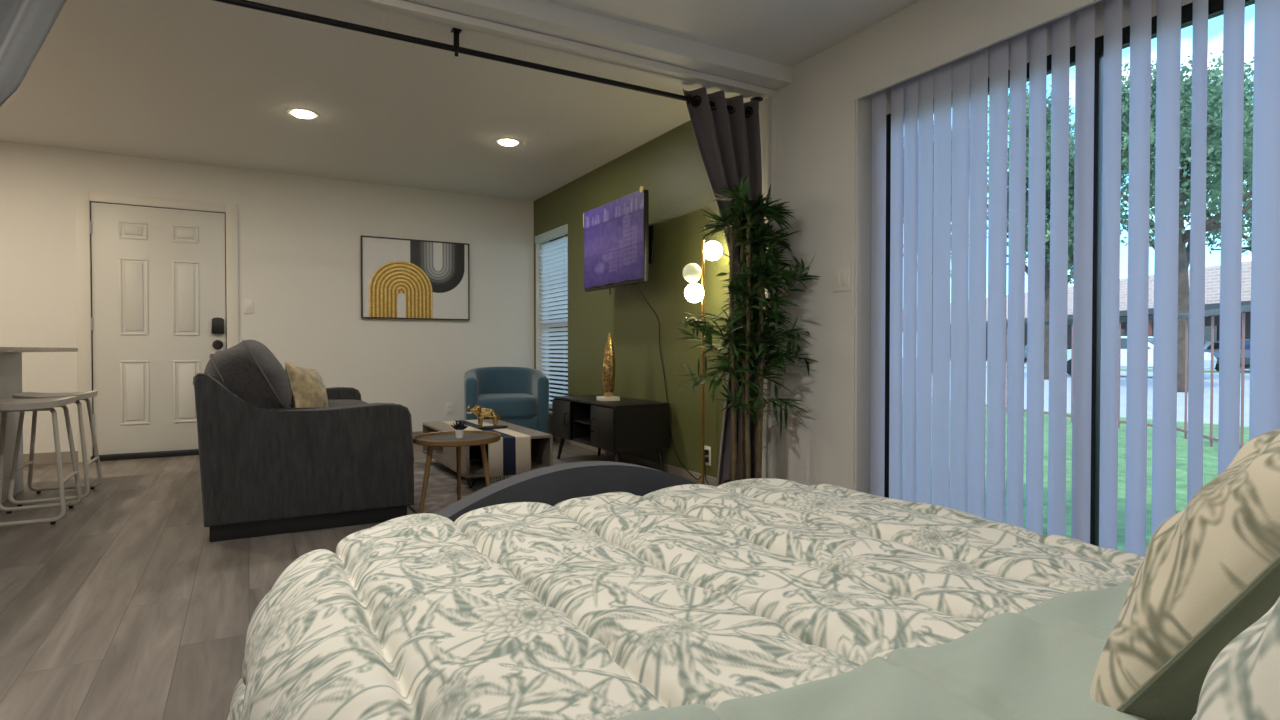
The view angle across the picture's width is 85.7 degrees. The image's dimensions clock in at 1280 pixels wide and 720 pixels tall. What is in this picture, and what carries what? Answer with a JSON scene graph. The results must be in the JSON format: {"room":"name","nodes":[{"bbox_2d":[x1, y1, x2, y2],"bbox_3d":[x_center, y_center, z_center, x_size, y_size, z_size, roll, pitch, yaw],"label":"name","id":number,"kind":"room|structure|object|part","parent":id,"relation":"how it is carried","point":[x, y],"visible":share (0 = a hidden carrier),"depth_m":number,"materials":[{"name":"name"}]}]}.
{"room":"studio apartment","nodes":[
{"label":"studio apartment","id":0,"kind":"room"},
{"bbox_2d":[0,141,533,453],"bbox_3d":[-4.040,-0.423,5.663,6.990,2.435,0.150,0,1,-30],"label":"wall","id":1,"kind":"structure","parent":0,"point":[299,239],"depth_m":6.17,"materials":[{"name":"white paint"}]},
{"bbox_2d":[75,191,238,461],"bbox_3d":[-3.930,-0.263,5.674,1.088,2.115,0.144,0,1,-30],"label":"door","id":2,"kind":"structure","parent":1,"relation":"in","point":[157,278],"depth_m":5.61,"materials":[{"name":"white paint"}]},
{"bbox_3d":[-3.566,-0.129,5.829,0.080,0.080,0.050,0,1,-30],"label":"knob","id":3,"kind":"part","parent":2,"relation":"part of","materials":[{"name":"black plastic"}]},
{"bbox_2d":[23,431,421,465],"bbox_3d":[-4.073,0.751,5.567,6.820,0.090,0.014,0,1,-30],"label":"baseboard","id":4,"kind":"structure","parent":1,"relation":"attached to","point":[49,457],"depth_m":5.30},
{"bbox_2d":[244,300,252,313],"bbox_3d":[-3.375,-0.459,5.949,0.072,0.118,0.011,0,1,-30],"label":"light switch","id":5,"kind":"object","parent":1,"relation":"attached to","point":[248,304],"visible":1,"depth_m":5.95,"materials":[{"name":"white plastic"}]},
{"bbox_2d":[360,235,469,320],"bbox_3d":[-2.143,-0.772,6.632,1.008,0.762,0.035,0,1,-30],"label":"framed painting","id":6,"kind":"object","parent":1,"relation":"attached to","point":[401,278],"visible":1,"depth_m":6.61,"materials":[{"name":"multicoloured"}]},
{"bbox_2d":[445,402,452,414],"bbox_3d":[-1.884,0.478,6.812,0.074,0.118,0.009,0,1,-30],"label":"wall outlet","id":7,"kind":"object","parent":1,"relation":"attached to","point":[448,406],"visible":1,"depth_m":6.81,"materials":[{"name":"white plastic"}]},
{"bbox_2d":[0,439,711,719],"bbox_3d":[-2.313,0.903,2.378,7.020,0.120,7.600,0,1,-30],"label":"floor","id":8,"kind":"structure","parent":0,"point":[123,607],"depth_m":2.46,"materials":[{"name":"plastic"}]},
{"bbox_2d":[0,347,77,502],"bbox_3d":[-3.467,0.385,3.250,0.905,0.891,2.350,0,1,-30],"label":"breakfast bar","id":9,"kind":"object","parent":8,"relation":"on","point":[10,357],"visible":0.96,"depth_m":4.09,"materials":[{"name":"stone"}]},
{"bbox_2d":[0,347,77,351],"bbox_3d":[-3.467,-0.049,3.244,0.905,0.025,2.350,0,1,-30],"label":"countertop","id":10,"kind":"structure","parent":9,"relation":"on","point":[2,349],"depth_m":3.60,"materials":[{"name":"stone"}]},
{"bbox_2d":[0,396,81,526],"bbox_3d":[-3.169,0.512,3.583,0.362,0.626,0.432,0,1,-30],"label":"bar stool","id":11,"kind":"object","parent":8,"relation":"on","point":[6,404],"visible":1,"depth_m":3.54,"materials":[{"name":"white metal"}]},
{"bbox_3d":[-3.169,0.222,3.579,0.356,0.046,0.410,0,1,-30],"label":"seat","id":12,"kind":"part","parent":11,"relation":"part of","materials":[{"name":"brown wood"}]},
{"bbox_2d":[8,390,101,506],"bbox_3d":[-3.461,0.505,4.101,0.362,0.626,0.432,0,1,-30],"label":"bar stool","id":13,"kind":"object","parent":8,"relation":"on","point":[88,394],"visible":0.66,"depth_m":4.03,"materials":[{"name":"beige metal"}]},
{"bbox_3d":[-3.461,0.215,4.097,0.356,0.046,0.410,0,1,-30],"label":"seat","id":14,"kind":"part","parent":13,"relation":"part of","materials":[{"name":"brown wood"}]},
{"bbox_3d":[-3.542,0.513,4.243,0.362,0.582,0.105,0,1,-30],"label":"sled frame","id":15,"kind":"part","parent":13,"relation":"part of","materials":[{"name":"beige metal"}]},
{"bbox_2d":[193,340,413,541],"bbox_3d":[-2.068,0.349,4.190,0.970,0.935,2.000,0,1,-30],"label":"sofa","id":16,"kind":"object","parent":8,"relation":"on","point":[268,466],"visible":0.98,"depth_m":3.33,"materials":[{"name":"grey fabric"}]},
{"bbox_3d":[-2.395,0.399,4.005,0.205,0.690,1.620,0,1,-30],"label":"frame","id":17,"kind":"part","parent":16,"relation":"part of","materials":[{"name":"grey fabric"}]},
{"bbox_2d":[204,340,291,407],"bbox_3d":[-2.100,0.121,3.709,0.401,0.466,0.835,0,1,-30],"label":"cushion","id":18,"kind":"object","parent":16,"relation":"on","point":[249,370],"depth_m":3.38,"materials":[{"name":"grey fabric"}]},
{"bbox_2d":[285,362,328,407],"bbox_3d":[-1.897,0.196,3.941,0.172,0.381,0.414,0,1,1],"label":"throw pillow","id":19,"kind":"object","parent":16,"relation":"on","point":[308,389],"visible":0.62,"depth_m":3.83,"materials":[{"name":"beige fabric"}]},
{"bbox_3d":[-1.916,0.195,3.941,0.133,0.378,0.415,0,1,1],"label":"panel","id":20,"kind":"part","parent":19,"relation":"part of","materials":[{"name":"beige fabric"}]},
{"bbox_2d":[289,399,368,407],"bbox_3d":[-2.168,0.386,4.594,0.744,0.227,0.793,0,1,-30],"label":"seat cushion","id":21,"kind":"object","parent":16,"relation":"on","point":[331,402],"depth_m":4.59,"materials":[{"name":"grey fabric"}]},
{"bbox_3d":[-2.516,0.384,4.971,0.955,0.693,0.200,0,1,-30],"label":"arm","id":22,"kind":"part","parent":16,"relation":"part of"},
{"bbox_2d":[408,455,563,513],"bbox_3d":[-1.013,0.803,4.700,1.320,0.012,2.450,0,1,-30],"label":"area rug","id":23,"kind":"object","parent":8,"relation":"on","point":[441,493],"visible":0.02,"depth_m":4.41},
{"bbox_2d":[413,430,500,513],"bbox_3d":[-0.986,0.610,3.729,0.460,0.405,0.460,0,1,-30],"label":"side table","id":24,"kind":"object","parent":23,"relation":"on","point":[443,438],"visible":0.84,"depth_m":3.66,"materials":[{"name":"brown wood"}]},
{"bbox_3d":[-1.117,0.623,3.607,0.087,0.382,0.029,-1,1,-45],"label":"leg","id":25,"kind":"part","parent":24,"relation":"part of","materials":[{"name":"brown wood"}]},
{"bbox_3d":[-1.026,0.619,3.903,0.029,0.382,0.087,0,1,-14],"label":"leg","id":26,"kind":"part","parent":24,"relation":"part of","materials":[{"name":"brown wood"}]},
{"bbox_2d":[451,421,468,437],"bbox_3d":[-0.971,0.372,3.706,0.096,0.093,0.090,0,1,22],"label":"potted succulent","id":27,"kind":"object","parent":24,"relation":"on","point":[459,428],"visible":1,"depth_m":3.69,"materials":[{"name":"white plastic"}]},
{"bbox_2d":[455,429,463,437],"bbox_3d":[-0.968,0.395,3.702,0.047,0.046,0.047,0,1,-30],"label":"pot","id":28,"kind":"object","parent":27,"relation":"attached to","point":[459,432],"depth_m":3.68,"materials":[{"name":"white ceramic"}]},
{"bbox_3d":[-0.815,0.622,3.677,0.087,0.382,0.029,0,1,15],"label":"leg","id":29,"kind":"part","parent":24,"relation":"part of","materials":[{"name":"brown wood"}]},
{"bbox_2d":[422,419,552,487],"bbox_3d":[-1.120,0.637,4.907,0.570,0.306,1.220,0,1,-30],"label":"coffee table","id":30,"kind":"object","parent":23,"relation":"on","point":[541,442],"visible":0.38,"depth_m":4.66,"materials":[{"name":"grey wood"}]},
{"bbox_3d":[-1.425,0.594,5.424,0.552,0.198,0.018,0,1,-30],"label":"panel","id":31,"kind":"part","parent":30,"relation":"part of","materials":[{"name":"grey wood"}]},
{"bbox_3d":[-1.202,0.607,4.492,0.018,0.198,0.580,0,1,-30],"label":"panel","id":32,"kind":"part","parent":30,"relation":"part of","materials":[{"name":"grey wood"}]},
{"bbox_3d":[-1.049,0.761,4.307,0.070,0.073,0.015,0,1,-18],"label":"hairpin leg","id":33,"kind":"part","parent":30,"relation":"part of","materials":[{"name":"black metal"}]},
{"bbox_2d":[423,449,546,477],"bbox_3d":[-1.120,0.709,4.908,0.570,0.018,1.220,0,1,-30],"label":"shelf","id":34,"kind":"object","parent":30,"relation":"attached to","point":[476,469],"depth_m":4.64,"materials":[{"name":"wood"}]},
{"bbox_2d":[441,419,530,484],"bbox_3d":[-1.119,0.630,4.886,0.282,0.298,1.218,0,1,-30],"label":"table runner","id":35,"kind":"object","parent":30,"relation":"on","point":[511,455],"visible":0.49,"depth_m":4.38,"materials":[{"name":"beige fabric"}]},
{"bbox_2d":[478,425,507,428],"bbox_3d":[-1.032,0.472,4.851,0.210,0.012,0.110,0,1,-30],"label":"tray","id":36,"kind":"object","parent":35,"relation":"on","point":[496,426],"visible":1,"depth_m":4.82,"materials":[{"name":"black plastic"}]},
{"bbox_2d":[467,405,500,425],"bbox_3d":[-1.092,0.385,4.820,0.233,0.149,0.095,0,1,-20],"label":"elephant figurine","id":37,"kind":"object","parent":36,"relation":"on","point":[481,413],"visible":1,"depth_m":4.79,"materials":[{"name":"gold metal"}]},
{"bbox_3d":[-0.880,0.599,5.043,0.018,0.198,1.220,0,1,-30],"label":"panel","id":38,"kind":"part","parent":30,"relation":"part of","materials":[{"name":"grey wood"}]},
{"bbox_2d":[464,367,548,433],"bbox_3d":[-1.260,0.426,6.422,0.734,0.715,0.708,0,1,-17],"label":"barrel chair","id":39,"kind":"object","parent":8,"relation":"on","point":[519,395],"visible":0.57,"depth_m":6.21,"materials":[{"name":"teal fabric"}]},
{"bbox_2d":[478,393,536,418],"bbox_3d":[-1.246,0.425,6.376,0.530,0.210,0.612,0,1,-17],"label":"seat cushion","id":40,"kind":"object","parent":39,"relation":"on","point":[508,405],"depth_m":6.11,"materials":[{"name":"teal fabric"}]},
{"bbox_3d":[-1.244,0.590,6.371,0.524,0.190,0.555,0,1,-17],"label":"seat","id":41,"kind":"part","parent":39,"relation":"part of","materials":[{"name":"teal fabric"}]},
{"bbox_2d":[436,461,696,521],"bbox_3d":[0.399,0.300,1.173,1.520,1.120,2.435,0,1,-30],"label":"bed","id":42,"kind":"object","parent":8,"relation":"on","point":[552,485],"visible":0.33,"depth_m":2.13,"materials":[{"name":"grey fabric"}]},
{"bbox_2d":[227,478,1147,719],"bbox_3d":[0.321,0.594,1.236,1.915,0.472,2.103,0,1,-30],"label":"comforter","id":43,"kind":"object","parent":42,"relation":"on","point":[757,598],"visible":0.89,"depth_m":1.12,"materials":[{"name":"fabric"}]},
{"bbox_2d":[1090,429,1279,719],"bbox_3d":[0.843,0.240,0.846,0.675,0.423,0.337,0,1,-30],"label":"pillow","id":44,"kind":"object","parent":43,"relation":"on","point":[1210,570],"visible":0.86,"depth_m":0.72,"materials":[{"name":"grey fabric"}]},
{"bbox_3d":[0.847,0.240,0.840,0.673,0.419,0.322,0,1,-30],"label":"panel","id":45,"kind":"part","parent":44,"relation":"part of","materials":[{"name":"grey"}]},
{"bbox_2d":[1192,596,1279,719],"bbox_3d":[0.594,0.198,0.456,0.606,0.464,0.308,0,1,-30],"label":"pillow","id":46,"kind":"object","parent":43,"relation":"on","point":[1242,682],"visible":1,"depth_m":0.43,"materials":[{"name":"fabric"}]},
{"bbox_2d":[552,394,669,471],"bbox_3d":[-0.262,0.551,5.208,0.480,0.508,1.065,0,1,-30],"label":"media console","id":47,"kind":"object","parent":8,"relation":"on","point":[626,424],"visible":0.92,"depth_m":4.83,"materials":[{"name":"black wood"}]},
{"bbox_3d":[-0.633,0.703,5.556,0.082,0.194,0.039,1,1,45],"label":"leg","id":48,"kind":"part","parent":47,"relation":"part of","materials":[{"name":"black wood"}]},
{"bbox_3d":[-0.615,0.464,5.415,0.015,0.292,0.344,0,1,-30],"label":"door","id":49,"kind":"part","parent":47,"relation":"part of","materials":[{"name":"black wood"}]},
{"bbox_3d":[-0.501,0.450,5.671,0.435,0.280,0.020,0,1,-30],"label":"panel","id":50,"kind":"part","parent":47,"relation":"part of","materials":[{"name":"black wood"}]},
{"bbox_2d":[574,419,589,424],"bbox_3d":[-0.239,0.464,5.219,0.403,0.015,0.365,0,1,-30],"label":"shelf","id":51,"kind":"object","parent":47,"relation":"attached to","point":[576,421],"depth_m":5.24,"materials":[{"name":"black wood"}]},
{"bbox_3d":[-0.263,0.473,4.796,0.015,0.292,0.344,0,1,-30],"label":"door","id":52,"kind":"part","parent":47,"relation":"part of","materials":[{"name":"black wood"}]},
{"bbox_2d":[597,332,619,400],"bbox_3d":[-0.232,0.046,5.076,0.130,0.505,0.140,0,1,-30],"label":"sculpture","id":53,"kind":"object","parent":47,"relation":"on","point":[608,377],"visible":1,"depth_m":5.03,"materials":[{"name":"gold metal"}]},
{"bbox_3d":[-0.154,0.715,4.714,0.039,0.194,0.082,0,1,-14],"label":"leg","id":54,"kind":"part","parent":47,"relation":"part of","materials":[{"name":"black wood"}]},
{"bbox_3d":[0.016,0.463,4.763,0.435,0.280,0.020,0,1,-30],"label":"panel","id":55,"kind":"part","parent":47,"relation":"part of","materials":[{"name":"black wood"}]},
{"bbox_3d":[0.143,0.713,4.884,0.041,0.193,0.080,0,1,-30],"label":"leg","id":56,"kind":"part","parent":47,"relation":"part of","materials":[{"name":"black wood"}]},
{"bbox_2d":[683,238,722,484],"bbox_3d":[0.384,0.033,4.295,0.288,1.564,0.333,0,1,-30],"label":"floor lamp","id":57,"kind":"object","parent":8,"relation":"on","point":[692,272],"visible":0.84,"depth_m":4.22,"materials":[{"name":"gold metal"}]},
{"bbox_3d":[0.321,-0.536,4.242,0.120,0.120,0.120,0,1,-30],"label":"globe","id":58,"kind":"part","parent":57,"relation":"part of","materials":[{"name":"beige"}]},
{"bbox_3d":[0.334,-0.412,4.243,0.120,0.120,0.120,0,1,-30],"label":"globe","id":59,"kind":"part","parent":57,"relation":"part of","materials":[{"name":"beige glass"}]},
{"bbox_3d":[0.447,-0.671,4.240,0.120,0.120,0.120,0,1,-30],"label":"globe","id":60,"kind":"part","parent":57,"relation":"part of","materials":[{"name":"beige glass"}]},
{"bbox_2d":[722,478,751,483],"bbox_3d":[0.588,0.743,3.707,0.300,0.160,0.300,0,1,-30],"label":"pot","id":61,"kind":"object","parent":8,"relation":"on","point":[729,480],"depth_m":3.79,"materials":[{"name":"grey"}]},
{"bbox_2d":[672,175,819,483],"bbox_3d":[0.537,-0.082,3.658,0.674,1.811,0.604,0,1,-30],"label":"bamboo","id":62,"kind":"object","parent":8,"relation":"on","point":[750,232],"visible":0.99,"depth_m":3.65,"materials":[{"name":"green plant"}]},
{"bbox_2d":[0,0,919,200],"bbox_3d":[-2.249,-1.717,2.348,7.140,0.250,7.650,0,1,-30],"label":"ceiling","id":63,"kind":"structure","parent":0,"point":[210,82],"depth_m":4.14,"materials":[{"name":"white paint"}]},
{"bbox_2d":[287,108,319,118],"bbox_3d":[-2.219,-1.613,4.548,0.196,0.022,0.196,0,1,-30],"label":"recessed light","id":64,"kind":"object","parent":63,"relation":"in","point":[296,112],"visible":1,"depth_m":4.52,"materials":[{"name":"white plastic"}]},
{"bbox_2d":[495,138,520,145],"bbox_3d":[-0.988,-1.622,5.168,0.196,0.022,0.196,0,1,-30],"label":"recessed light","id":65,"kind":"object","parent":63,"relation":"in","point":[501,141],"visible":1,"depth_m":5.13,"materials":[{"name":"white"}]},
{"bbox_2d":[283,0,767,102],"bbox_3d":[-0.997,-1.543,3.012,3.970,0.117,0.180,0,1,-30],"label":"lintel","id":66,"kind":"object","parent":63,"relation":"attached to","point":[347,7],"visible":0.43,"depth_m":3.25,"materials":[{"name":"white paint"}]},
{"bbox_2d":[213,0,762,114],"bbox_3d":[-1.000,-1.426,3.012,3.915,0.117,0.072,0,1,-30],"label":"curtain rod","id":67,"kind":"object","parent":66,"relation":"attached to","point":[455,47],"visible":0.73,"depth_m":3.10,"materials":[{"name":"black metal"}]},
{"bbox_2d":[0,0,66,105],"bbox_3d":[-2.303,-0.323,2.291,0.862,2.254,0.117,0,1,-30],"label":"curtain","id":68,"kind":"object","parent":67,"relation":"hanging from","point":[25,25],"visible":1,"depth_m":2.36,"materials":[{"name":"grey fabric"}]},
{"bbox_2d":[683,87,761,486],"bbox_3d":[0.468,-0.345,3.854,0.507,2.254,0.120,0,1,-30],"label":"curtain","id":69,"kind":"object","parent":67,"relation":"hanging from","point":[728,142],"visible":0.48,"depth_m":3.86,"materials":[{"name":"grey fabric"}]},
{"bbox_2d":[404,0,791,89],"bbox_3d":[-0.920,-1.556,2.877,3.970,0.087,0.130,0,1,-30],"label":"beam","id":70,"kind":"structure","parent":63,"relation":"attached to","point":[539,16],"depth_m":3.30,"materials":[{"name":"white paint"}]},
{"bbox_2d":[534,0,1031,489],"bbox_3d":[0.779,-0.400,4.092,0.170,2.435,7.350,0,1,-30],"label":"wall","id":71,"kind":"structure","parent":0,"point":[816,133],"depth_m":3.88,"materials":[{"name":"white paint"}]},
{"bbox_2d":[536,233,567,413],"bbox_3d":[-0.831,-0.375,6.870,0.180,1.815,0.870,0,1,-30],"label":"window","id":72,"kind":"structure","parent":71,"relation":"in","point":[538,365],"depth_m":7.20,"materials":[{"name":"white glass"}]},
{"bbox_2d":[535,224,567,407],"bbox_3d":[-0.858,-0.401,6.854,0.082,1.758,0.822,0,1,-30],"label":"window blind","id":73,"kind":"object","parent":72,"relation":"attached to","point":[554,260],"visible":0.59,"depth_m":6.87,"materials":[{"name":"white plastic"}]},
{"bbox_3d":[-0.774,-0.388,6.902,0.050,1.790,0.830,0,1,-30],"label":"frame","id":74,"kind":"part","parent":72,"relation":"part of","materials":[{"name":"white plastic"}]},
{"bbox_3d":[-0.776,-0.388,6.901,0.006,1.710,0.750,0,1,-30],"label":"glass","id":75,"kind":"part","parent":72,"relation":"part of","materials":[{"name":"clear glass"}]},
{"bbox_2d":[354,0,777,478],"bbox_3d":[-0.954,-0.338,2.954,3.970,2.345,0.035,0,1,-30],"label":"trim","id":76,"kind":"structure","parent":71,"relation":"attached to","point":[399,5],"depth_m":3.54,"materials":[{"name":"white paint"}]},
{"bbox_2d":[583,186,652,294],"bbox_3d":[-0.094,-0.840,5.173,0.288,0.704,0.969,0,1,-30],"label":"television","id":77,"kind":"object","parent":71,"relation":"attached to","point":[618,235],"visible":1,"depth_m":5.02,"materials":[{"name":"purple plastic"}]},
{"bbox_2d":[637,284,704,479],"bbox_3d":[0.196,0.102,4.715,0.228,1.379,0.602,0,1,-30],"label":"power cord","id":78,"kind":"object","parent":77,"relation":"hanging from","point":[637,284],"visible":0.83,"depth_m":4.94,"materials":[{"name":"black plastic"}]},
{"bbox_2d":[549,432,716,485],"bbox_3d":[-0.222,0.767,5.683,0.014,0.055,3.596,0,1,-30],"label":"baseboard","id":79,"kind":"structure","parent":71,"relation":"attached to","point":[674,470],"depth_m":5.14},
{"bbox_2d":[704,445,710,465],"bbox_3d":[0.433,0.627,4.514,0.030,0.125,0.076,0,1,-30],"label":"wall outlet","id":80,"kind":"object","parent":71,"relation":"attached to","point":[707,449],"visible":0.84,"depth_m":4.50,"materials":[{"name":"white plastic"}]},
{"bbox_2d":[759,98,767,477],"bbox_3d":[0.711,-0.340,4.014,0.028,2.318,0.160,0,1,-30],"label":"trim","id":81,"kind":"structure","parent":71,"relation":"attached to","point":[763,105],"depth_m":3.97,"materials":[{"name":"white paint"}]},
{"bbox_2d":[833,267,850,291],"bbox_3d":[1.020,-0.406,3.487,0.011,0.118,0.118,0,1,-30],"label":"light switch","id":82,"kind":"object","parent":71,"relation":"attached to","point":[841,276],"visible":1,"depth_m":3.48,"materials":[{"name":"white plastic"}]},
{"bbox_2d":[855,0,1101,99],"bbox_3d":[1.586,-1.324,2.509,0.018,0.101,2.083,0,1,-30],"label":"blind valance","id":83,"kind":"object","parent":71,"relation":"attached to","point":[1032,14],"depth_m":2.87,"materials":[{"name":"white paint"}]},
{"bbox_2d":[854,0,1254,546],"bbox_3d":[1.663,-0.218,2.568,0.205,2.315,2.083,0,1,-30],"label":"door","id":84,"kind":"structure","parent":71,"relation":"in","point":[1215,7],"depth_m":3.39,"materials":[{"name":"black metal"}]},
{"bbox_3d":[1.703,-1.285,2.576,0.043,0.180,2.083,0,1,-30],"label":"head panel","id":85,"kind":"part","parent":84,"relation":"part of","materials":[{"name":"white paint"}]},
{"bbox_3d":[1.704,-0.178,2.592,0.040,2.035,2.083,0,1,-30],"label":"frame","id":86,"kind":"part","parent":84,"relation":"part of","materials":[{"name":"black metal"}]},
{"bbox_2d":[870,0,1279,556],"bbox_3d":[1.642,-0.278,2.550,0.061,2.186,2.053,0,1,-30],"label":"vertical blind","id":87,"kind":"object","parent":71,"relation":"attached to","point":[951,399],"visible":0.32,"depth_m":2.62,"materials":[{"name":"white plastic"}]},
{"label":"outside","id":88,"kind":"structure","parent":0,"visible":0},
{"bbox_2d":[902,400,1248,550],"bbox_3d":[-1.605,0.750,16.360,7.810,0.100,120.000,0,1,-30],"label":"lawn","id":89,"kind":"structure","parent":88,"point":[1210,454],"depth_m":5.46,"materials":[{"name":"green plant"}]},
{"bbox_2d":[902,304,1250,448],"bbox_3d":[5.286,0.145,8.862,1.269,1.328,9.844,0,1,2],"label":"metal fence","id":90,"kind":"object","parent":89,"relation":"on","point":[1244,308],"visible":0.23,"depth_m":6.79,"materials":[{"name":"black metal"}]},
{"bbox_3d":[5.286,0.729,8.868,1.250,0.028,9.832,0,1,2],"label":"rail","id":91,"kind":"part","parent":90,"relation":"part of","materials":[{"name":"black metal"}]},
{"bbox_3d":[5.286,-0.491,8.849,1.269,0.056,9.837,0,1,2],"label":"rail","id":92,"kind":"part","parent":90,"relation":"part of","materials":[{"name":"black metal"}]},
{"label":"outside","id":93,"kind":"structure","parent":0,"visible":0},
{"bbox_2d":[986,366,1249,373],"bbox_3d":[23.860,0.540,30.860,4.000,0.100,120.000,0,1,-30],"label":"lawn","id":94,"kind":"structure","parent":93,"point":[1149,370],"depth_m":30.08,"materials":[{"name":"green plant"}]},
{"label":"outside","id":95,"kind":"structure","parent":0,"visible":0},
{"bbox_2d":[950,359,1249,370],"bbox_3d":[39.502,0.411,39.767,32.000,0.100,120.000,0,1,-30],"label":"ground","id":96,"kind":"structure","parent":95,"point":[1247,368],"depth_m":34.96,"materials":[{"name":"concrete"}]},
{"bbox_2d":[1024,345,1026,362],"bbox_3d":[27.065,-0.439,45.975,1.800,1.420,4.450,0,1,-2],"label":"parked car","id":97,"kind":"object","parent":96,"relation":"on","point":[1025,347],"visible":0.09,"depth_m":46.90,"materials":[{"name":"grey paint"}]},
{"bbox_2d":[950,261,1250,365],"bbox_3d":[34.830,-2.273,42.112,12.500,5.200,64.200,0,1,-3],"label":"apartment block","id":98,"kind":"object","parent":96,"relation":"on","point":[1212,274],"visible":0.06,"depth_m":39.48,"materials":[{"name":"beige brick"}]},
{"bbox_3d":[28.975,-1.133,39.336,0.250,3.000,0.250,0,1,-3],"label":"carport post","id":99,"kind":"part","parent":98,"relation":"part of","materials":[{"name":"orange metal"}]},
{"bbox_2d":[1204,341,1240,365],"bbox_3d":[31.035,-0.323,37.993,4.450,1.420,1.800,0,1,-18],"label":"parked car","id":100,"kind":"object","parent":96,"relation":"on","point":[1207,344],"visible":0.02,"depth_m":37.14,"materials":[{"name":"white paint"}]},
{"bbox_2d":[1210,339,1249,370],"bbox_3d":[27.018,-0.207,29.993,4.450,1.420,1.800,0,1,-20],"label":"parked car","id":101,"kind":"object","parent":96,"relation":"on","point":[1247,341],"visible":0.07,"depth_m":29.65,"materials":[{"name":"grey paint"}]},
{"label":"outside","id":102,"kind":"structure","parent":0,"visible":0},
{"bbox_2d":[902,368,1249,426],"bbox_3d":[11.955,0.638,24.082,23.400,0.100,120.000,0,1,-30],"label":"road","id":103,"kind":"structure","parent":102,"point":[1123,374],"depth_m":13.61,"materials":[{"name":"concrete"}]},
{"bbox_2d":[903,121,988,345],"bbox_3d":[11.014,-4.544,26.678,5.242,10.212,5.598,0,1,-30],"label":"tree","id":104,"kind":"object","parent":103,"relation":"on","point":[933,121],"visible":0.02,"depth_m":26.15,"materials":[{"name":"green plant"}]},
{"bbox_2d":[987,83,1128,378],"bbox_3d":[13.203,-4.124,21.728,4.480,9.525,4.506,0,1,19],"label":"tree","id":105,"kind":"object","parent":103,"relation":"on","point":[1048,109],"visible":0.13,"depth_m":21.30,"materials":[{"name":"green plant"}]},
{"bbox_3d":[13.203,-5.548,21.708,4.480,6.677,4.506,0,1,19],"label":"crown","id":106,"kind":"part","parent":105,"relation":"part of","materials":[{"name":"green plant"}]},
{"bbox_2d":[1067,336,1216,374],"bbox_3d":[16.987,-0.120,23.981,1.800,1.420,4.450,-1,1,-35],"label":"parked car","id":107,"kind":"object","parent":103,"relation":"on","point":[1207,355],"visible":0.08,"depth_m":23.27,"materials":[{"name":"white paint"}]},
{"bbox_2d":[1069,51,1253,391],"bbox_3d":[11.863,-3.278,15.746,4.572,8.003,4.223,-1,1,-37],"label":"tree","id":108,"kind":"object","parent":103,"relation":"on","point":[1215,89],"visible":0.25,"depth_m":15.15,"materials":[{"name":"green plant"}]},
{"bbox_3d":[11.993,-4.849,15.719,4.471,4.860,4.413,0,1,-30],"label":"crown","id":109,"kind":"part","parent":108,"relation":"part of","materials":[{"name":"green plant"}]},
{"bbox_2d":[1182,109,1252,254],"bbox_3d":[18.859,-3.595,19.726,4.789,8.519,5.211,0,1,5],"label":"tree","id":110,"kind":"object","parent":103,"relation":"on","point":[1249,224],"visible":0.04,"depth_m":20.61,"materials":[{"name":"green plant"}]}
]}

